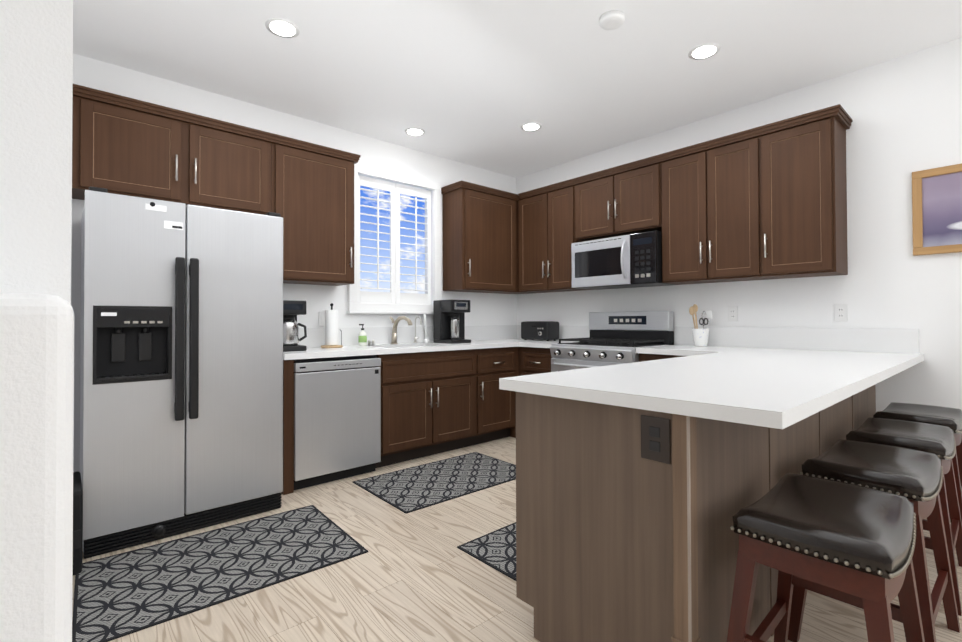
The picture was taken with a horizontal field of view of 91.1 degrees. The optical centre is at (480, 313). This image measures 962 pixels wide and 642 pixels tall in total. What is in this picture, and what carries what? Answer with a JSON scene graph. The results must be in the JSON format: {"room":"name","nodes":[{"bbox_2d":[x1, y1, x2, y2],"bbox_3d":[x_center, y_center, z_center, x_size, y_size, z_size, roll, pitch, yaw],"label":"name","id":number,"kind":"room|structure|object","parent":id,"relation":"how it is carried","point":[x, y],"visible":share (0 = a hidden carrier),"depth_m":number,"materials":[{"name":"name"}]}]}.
{"room":"kitchen","nodes":[
{"label":"kitchen","id":0,"kind":"room"},
{"bbox_2d":[0,0,72,304],"bbox_3d":[-2.642,-0.230,0.639,3.120,2.757,3.070,0,-1,-42],"label":"wall","id":1,"kind":"structure","parent":0,"point":[36,68],"depth_m":0.51,"materials":[{"name":"white paint"}]},
{"bbox_2d":[0,293,73,641],"bbox_3d":[-1.535,0.565,-0.616,3.119,1.170,0.300,0,-1,-42],"label":"wall","id":2,"kind":"structure","parent":0,"point":[36,433],"depth_m":0.30,"materials":[{"name":"white paint"}]},
{"bbox_2d":[71,53,516,471],"bbox_3d":[-1.206,-0.193,4.067,4.180,2.757,0.150,0,-1,-42],"label":"wall","id":3,"kind":"structure","parent":0,"point":[488,309],"depth_m":3.83,"materials":[{"name":"white paint"}]},
{"bbox_2d":[72,84,187,204],"bbox_3d":[-2.176,-0.974,2.897,0.563,0.553,0.329,0,-1,-42],"label":"upper cabinet","id":4,"kind":"object","parent":3,"relation":"attached to","point":[124,145],"depth_m":2.77,"materials":[{"name":"brown wood"}]},
{"bbox_2d":[188,112,275,214],"bbox_3d":[-1.770,-0.971,3.257,0.523,0.553,0.329,0,-1,-42],"label":"upper cabinet","id":5,"kind":"object","parent":3,"relation":"attached to","point":[231,166],"depth_m":3.14,"materials":[{"name":"brown wood"}]},
{"bbox_2d":[276,136,359,285],"bbox_3d":[-1.336,-0.742,3.639,0.630,1.005,0.329,0,-1,-42],"label":"upper cabinet","id":6,"kind":"object","parent":3,"relation":"attached to","point":[315,183],"depth_m":3.52,"materials":[{"name":"brown wood"}]},
{"bbox_2d":[319,312,324,325],"bbox_3d":[-1.297,0.039,3.877,0.072,0.116,0.008,0,-1,-42],"label":"electrical outlet plate","id":7,"kind":"object","parent":3,"relation":"attached to","point":[321,314],"depth_m":3.87,"materials":[{"name":"white plastic"}]},
{"bbox_2d":[346,164,441,313],"bbox_3d":[-0.754,-0.644,4.327,0.999,1.288,0.067,0,-1,-42],"label":"window","id":8,"kind":"structure","parent":3,"relation":"in","point":[355,306],"depth_m":4.32,"materials":[{"name":"white paint"}]},
{"bbox_2d":[358,175,430,303],"bbox_3d":[-0.792,-0.656,4.370,0.807,1.119,0.088,0,-1,-42],"label":"window shutters","id":9,"kind":"object","parent":8,"relation":"attached to","point":[394,294],"visible":0.96,"depth_m":4.36,"materials":[{"name":"white"}]},
{"bbox_2d":[441,180,530,293],"bbox_3d":[0.119,-0.739,4.905,1.090,1.020,0.365,0,-1,-42],"label":"upper cabinet","id":10,"kind":"object","parent":3,"relation":"attached to","point":[480,241],"visible":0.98,"depth_m":4.65,"materials":[{"name":"brown wood"}]},
{"bbox_2d":[72,437,961,641],"bbox_3d":[0.450,1.181,0.067,7.300,0.100,8.300,0,-1,-42],"label":"floor","id":11,"kind":"structure","parent":0,"point":[417,576],"depth_m":1.95,"materials":[{"name":"brown wood"}]},
{"bbox_2d":[73,472,82,574],"bbox_3d":[-1.935,0.981,2.236,0.062,0.370,0.394,0,-1,-42],"label":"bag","id":12,"kind":"object","parent":11,"relation":"on","point":[77,521],"visible":0.58,"depth_m":2.10,"materials":[{"name":"black"}]},
{"bbox_2d":[79,186,282,558],"bbox_3d":[-1.774,0.284,2.805,0.920,1.777,0.852,0,-1,-42],"label":"fridge","id":13,"kind":"object","parent":11,"relation":"on","point":[181,375],"visible":1,"depth_m":2.47,"materials":[{"name":"grey metal"}]},
{"bbox_2d":[72,505,367,641],"bbox_3d":[-1.210,1.159,2.238,1.095,0.006,0.750,0,-1,-40],"label":"rug","id":14,"kind":"object","parent":11,"relation":"on","point":[116,596],"visible":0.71,"depth_m":2.13,"materials":[{"name":"grey fabric"}]},
{"bbox_2d":[294,355,380,489],"bbox_3d":[-1.180,0.744,3.523,0.630,0.870,0.617,0,-1,-42],"label":"dishwasher","id":15,"kind":"object","parent":11,"relation":"on","point":[337,418],"visible":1,"depth_m":3.28,"materials":[{"name":"grey metal"}]},
{"bbox_2d":[352,452,515,513],"bbox_3d":[-0.242,1.170,3.384,1.120,0.006,0.705,0,-1,-41],"label":"rug","id":16,"kind":"object","parent":11,"relation":"on","point":[410,489],"visible":0.85,"depth_m":3.30,"materials":[{"name":"grey fabric"}]},
{"bbox_2d":[425,347,517,447],"bbox_3d":[-0.080,0.751,4.537,0.582,0.872,0.619,0,-1,-42],"label":"base cabinet","id":17,"kind":"object","parent":11,"relation":"on","point":[434,402],"depth_m":4.13,"materials":[{"name":"brown wood"}]},
{"bbox_2d":[283,325,518,359],"bbox_3d":[-0.428,0.313,4.216,2.811,0.393,0.647,0,-1,-42],"label":"countertop","id":18,"kind":"structure","parent":17,"relation":"on","point":[382,336],"depth_m":4.02,"materials":[{"name":"white stone"}]},
{"bbox_2d":[283,300,306,351],"bbox_3d":[-1.401,0.085,3.400,0.234,0.355,0.282,0,-1,-42],"label":"coffee maker","id":19,"kind":"object","parent":18,"relation":"on","point":[292,309],"visible":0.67,"depth_m":3.31,"materials":[{"name":"black plastic"}]},
{"bbox_2d":[321,303,342,347],"bbox_3d":[-1.181,0.090,3.731,0.164,0.351,0.164,0,-1,-42],"label":"paper towel holder","id":20,"kind":"object","parent":18,"relation":"on","point":[331,328],"visible":1,"depth_m":3.69,"materials":[{"name":"white paper"}]},
{"bbox_2d":[358,324,366,345],"bbox_3d":[-0.992,0.176,3.951,0.069,0.183,0.069,0,-1,-42],"label":"soap dispenser","id":21,"kind":"object","parent":18,"relation":"on","point":[362,338],"visible":1,"depth_m":3.92,"materials":[{"name":"white plastic"}]},
{"bbox_2d":[368,340,374,345],"bbox_3d":[-0.935,0.244,4.020,0.062,0.047,0.026,0,-1,-42],"label":"shakers","id":22,"kind":"object","parent":18,"relation":"on","point":[369,342],"visible":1,"depth_m":4.00,"materials":[{"name":"silver metal"}]},
{"bbox_2d":[389,316,411,343],"bbox_3d":[-0.713,0.144,4.191,0.115,0.251,0.226,0,-1,-42],"label":"faucet","id":23,"kind":"object","parent":18,"relation":"on","point":[394,330],"visible":1,"depth_m":4.22,"materials":[{"name":"silver metal"}]},
{"bbox_2d":[413,316,421,342],"bbox_3d":[-0.576,0.145,4.376,0.066,0.252,0.116,0,-1,-42],"label":"filter faucet","id":24,"kind":"object","parent":18,"relation":"on","point":[415,339],"visible":0.98,"depth_m":4.39,"materials":[{"name":"silver metal"}]},
{"bbox_2d":[423,314,429,342],"bbox_3d":[-0.519,0.137,4.484,0.064,0.271,0.064,0,-1,-42],"label":"dish brush","id":25,"kind":"object","parent":18,"relation":"on","point":[426,340],"visible":0.98,"depth_m":4.47,"materials":[{"name":"white plastic"}]},
{"bbox_2d":[433,300,470,343],"bbox_3d":[-0.262,0.071,4.457,0.358,0.400,0.285,0,-1,-42],"label":"coffee brewer","id":26,"kind":"object","parent":18,"relation":"on","point":[449,321],"visible":1,"depth_m":4.40,"materials":[{"name":"black plastic"}]},
{"bbox_2d":[521,321,558,340],"bbox_3d":[0.599,0.174,4.855,0.210,0.196,0.380,0,-1,-42],"label":"toaster","id":27,"kind":"object","parent":18,"relation":"on","point":[542,330],"visible":1,"depth_m":4.75,"materials":[{"name":"black plastic"}]},
{"bbox_2d":[519,325,588,328],"bbox_3d":[0.739,0.213,4.538,0.639,0.193,0.422,0,-1,-42],"label":"countertop","id":28,"kind":"structure","parent":17,"relation":"on","point":[560,327],"depth_m":4.78,"materials":[{"name":"white stone"}]},
{"bbox_2d":[457,522,515,580],"bbox_3d":[0.521,1.156,2.450,1.100,0.006,0.690,0,-1,-42],"label":"rug","id":29,"kind":"object","parent":11,"relation":"on","point":[495,549],"visible":0.23,"depth_m":2.31,"materials":[{"name":"grey fabric"}]},
{"bbox_2d":[518,347,552,375],"bbox_3d":[0.732,0.748,4.557,0.619,0.872,0.467,0,-1,-42],"label":"base cabinet","id":30,"kind":"object","parent":11,"relation":"on","point":[533,360],"depth_m":4.38,"materials":[{"name":"brown wood"}]},
{"bbox_2d":[550,311,673,371],"bbox_3d":[1.095,0.577,4.032,0.717,1.200,0.800,0,-1,-42],"label":"range","id":31,"kind":"object","parent":11,"relation":"on","point":[614,338],"visible":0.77,"depth_m":4.00,"materials":[{"name":"silver metal"}]},
{"bbox_2d":[516,392,783,641],"bbox_3d":[0.608,0.714,1.738,0.711,0.872,0.651,0,-1,-42],"label":"base cabinet","id":32,"kind":"object","parent":11,"relation":"on","point":[624,524],"depth_m":1.45,"materials":[{"name":"brown wood"}]},
{"bbox_2d":[639,353,683,361],"bbox_3d":[1.639,0.733,3.536,0.619,0.872,0.657,0,-1,-42],"label":"base cabinet","id":33,"kind":"object","parent":11,"relation":"on","point":[642,357],"depth_m":3.50,"materials":[{"name":"brown wood"}]},
{"bbox_2d":[487,327,923,428],"bbox_3d":[1.361,0.184,2.303,2.678,0.193,0.930,0,-1,-42],"label":"countertop","id":34,"kind":"structure","parent":33,"relation":"on","point":[778,377],"depth_m":1.89,"materials":[{"name":"white stone"}]},
{"bbox_2d":[689,304,712,346],"bbox_3d":[1.734,0.087,3.714,0.140,0.335,0.155,0,-1,-42],"label":"utensil cup","id":35,"kind":"object","parent":34,"relation":"on","point":[700,337],"visible":1,"depth_m":3.68,"materials":[{"name":"white ceramic"}]},
{"bbox_2d":[784,413,815,585],"bbox_3d":[0.994,0.717,2.082,0.587,0.872,0.649,0,-1,-42],"label":"base cabinet","id":36,"kind":"object","parent":11,"relation":"on","point":[799,437],"depth_m":1.93,"materials":[{"name":"brown wood"}]},
{"bbox_2d":[727,473,924,641],"bbox_3d":[0.931,0.824,1.268,0.546,0.638,0.408,0,-1,-42],"label":"stool","id":37,"kind":"object","parent":11,"relation":"on","point":[850,544],"visible":1,"depth_m":1.20,"materials":[{"name":"black leather"}]},
{"bbox_2d":[816,402,843,456],"bbox_3d":[1.334,0.720,2.384,0.587,0.872,0.649,0,-1,-42],"label":"base cabinet","id":38,"kind":"object","parent":11,"relation":"on","point":[830,420],"depth_m":2.24,"materials":[{"name":"brown wood"}]},
{"bbox_2d":[840,392,859,439],"bbox_3d":[1.646,0.722,2.660,0.511,0.872,0.649,0,-1,-42],"label":"base cabinet","id":39,"kind":"object","parent":11,"relation":"on","point":[851,404],"depth_m":2.56,"materials":[{"name":"brown wood"}]},
{"bbox_2d":[860,385,875,425],"bbox_3d":[2.051,0.725,3.020,0.684,0.872,0.649,0,-1,-42],"label":"base cabinet","id":40,"kind":"object","parent":11,"relation":"on","point":[867,396],"depth_m":2.84,"materials":[{"name":"brown wood"}]},
{"bbox_2d":[788,439,959,641],"bbox_3d":[1.409,0.828,1.693,0.543,0.638,0.403,0,-1,-42],"label":"stool","id":41,"kind":"object","parent":11,"relation":"on","point":[914,477],"visible":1,"depth_m":1.63,"materials":[{"name":"black leather"}]},
{"bbox_2d":[846,417,961,615],"bbox_3d":[1.888,0.831,2.118,0.539,0.638,0.399,0,-1,-42],"label":"stool","id":42,"kind":"object","parent":11,"relation":"on","point":[939,441],"visible":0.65,"depth_m":2.04,"materials":[{"name":"black leather"}]},
{"bbox_2d":[873,402,961,520],"bbox_3d":[2.367,0.835,2.542,0.539,0.638,0.399,0,-1,-42],"label":"stool","id":43,"kind":"object","parent":11,"relation":"on","point":[951,418],"visible":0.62,"depth_m":2.46,"materials":[{"name":"black leather"}]},
{"bbox_2d":[73,0,961,177],"bbox_3d":[0.440,-1.676,0.101,7.300,0.100,8.300,0,-1,-42],"label":"ceiling","id":44,"kind":"structure","parent":0,"point":[477,83],"depth_m":2.92,"materials":[{"name":"white paint"}]},
{"bbox_2d":[265,18,299,37],"bbox_3d":[-1.103,-1.587,2.622,0.175,0.006,0.175,-1,-1,42],"label":"recessed light","id":45,"kind":"object","parent":44,"relation":"in","point":[281,27],"depth_m":2.62,"materials":[{"name":"white"}]},
{"bbox_2d":[405,127,424,135],"bbox_3d":[-0.570,-1.571,4.071,0.175,0.006,0.175,0,-1,9],"label":"recessed light","id":46,"kind":"object","parent":44,"relation":"in","point":[413,131],"depth_m":4.06,"materials":[{"name":"white"}]},
{"bbox_2d":[521,122,541,130],"bbox_3d":[0.423,-1.576,3.976,0.175,0.006,0.175,-1,-1,42],"label":"recessed light","id":47,"kind":"object","parent":44,"relation":"in","point":[532,126],"depth_m":3.96,"materials":[{"name":"white"}]},
{"bbox_2d":[599,10,624,29],"bbox_3d":[0.706,-1.578,2.543,0.132,0.035,0.132,0,-1,-42],"label":"smoke detector","id":48,"kind":"object","parent":44,"relation":"attached to","point":[612,20],"visible":0.96,"depth_m":2.51,"materials":[{"name":"white plastic"}]},
{"bbox_2d":[688,43,719,59],"bbox_3d":[1.355,-1.592,2.865,0.175,0.006,0.175,0,-1,9],"label":"recessed light","id":49,"kind":"object","parent":44,"relation":"in","point":[703,51],"depth_m":2.86,"materials":[{"name":"white"}]},
{"bbox_2d":[516,37,961,489],"bbox_3d":[3.069,-0.227,2.513,0.150,2.757,8.150,0,-1,-42],"label":"wall","id":50,"kind":"structure","parent":0,"point":[904,112],"depth_m":3.03,"materials":[{"name":"white paint"}]},
{"bbox_2d":[518,188,547,292],"bbox_3d":[0.660,-0.734,4.869,0.329,1.005,0.471,0,-1,-42],"label":"upper cabinet","id":51,"kind":"object","parent":50,"relation":"attached to","point":[529,203],"depth_m":4.81,"materials":[{"name":"brown wood"}]},
{"bbox_2d":[542,176,591,291],"bbox_3d":[0.886,-0.738,4.615,0.329,1.005,0.456,0,-1,-42],"label":"upper cabinet","id":52,"kind":"object","parent":50,"relation":"attached to","point":[561,203],"depth_m":4.52,"materials":[{"name":"brown wood"}]},
{"bbox_2d":[582,169,613,240],"bbox_3d":[1.150,-0.968,4.319,0.329,0.553,0.484,0,-1,-42],"label":"upper cabinet","id":53,"kind":"object","parent":50,"relation":"attached to","point":[594,185],"depth_m":4.23,"materials":[{"name":"brown wood"}]},
{"bbox_2d":[606,156,661,236],"bbox_3d":[1.389,-0.972,4.050,0.329,0.553,0.484,0,-1,-42],"label":"upper cabinet","id":54,"kind":"object","parent":50,"relation":"attached to","point":[633,191],"depth_m":3.94,"materials":[{"name":"brown wood"}]},
{"bbox_2d":[571,231,677,289],"bbox_3d":[1.224,-0.448,4.131,0.460,0.416,0.823,0,-1,-42],"label":"microwave","id":55,"kind":"object","parent":54,"relation":"attached to","point":[629,261],"visible":0.98,"depth_m":3.97,"materials":[{"name":"silver plastic"}]},
{"bbox_2d":[650,132,751,284],"bbox_3d":[1.789,-0.753,3.598,0.329,1.005,0.852,0,-1,-42],"label":"upper cabinet","id":56,"kind":"object","parent":50,"relation":"attached to","point":[703,230],"depth_m":3.50,"materials":[{"name":"brown wood"}]},
{"bbox_2d":[728,306,737,320],"bbox_3d":[1.950,-0.001,3.652,0.008,0.116,0.072,0,-1,-42],"label":"electrical outlet plate","id":57,"kind":"object","parent":50,"relation":"attached to","point":[732,310],"depth_m":3.65,"materials":[{"name":"white plastic"}]},
{"bbox_2d":[746,105,849,279],"bbox_3d":[2.143,-0.759,3.198,0.329,1.005,0.481,0,-1,-42],"label":"upper cabinet","id":58,"kind":"object","parent":50,"relation":"attached to","point":[766,202],"depth_m":3.07,"materials":[{"name":"brown wood"}]},
{"bbox_2d":[834,304,847,320],"bbox_3d":[2.400,-0.009,3.146,0.008,0.116,0.072,0,-1,-42],"label":"electrical outlet plate","id":59,"kind":"object","parent":50,"relation":"attached to","point":[840,312],"depth_m":3.14,"materials":[{"name":"white plastic"}]},
{"bbox_2d":[912,163,961,255],"bbox_3d":[2.873,-0.613,2.600,0.028,0.508,0.732,0,-1,-42],"label":"picture frame","id":60,"kind":"object","parent":50,"relation":"attached to","point":[936,210],"visible":0.96,"depth_m":2.79,"materials":[{"name":"brown wood"}]},
{"label":"outside","id":61,"kind":"structure","parent":0,"visible":0},
{"bbox_2d":[360,186,424,293],"bbox_3d":[-1.575,-0.799,5.253,6.835,6.000,0.001,0,-1,-42],"label":"sky","id":62,"kind":"structure","parent":61,"point":[384,245],"depth_m":5.65,"materials":[{"name":"blue"}]}
]}

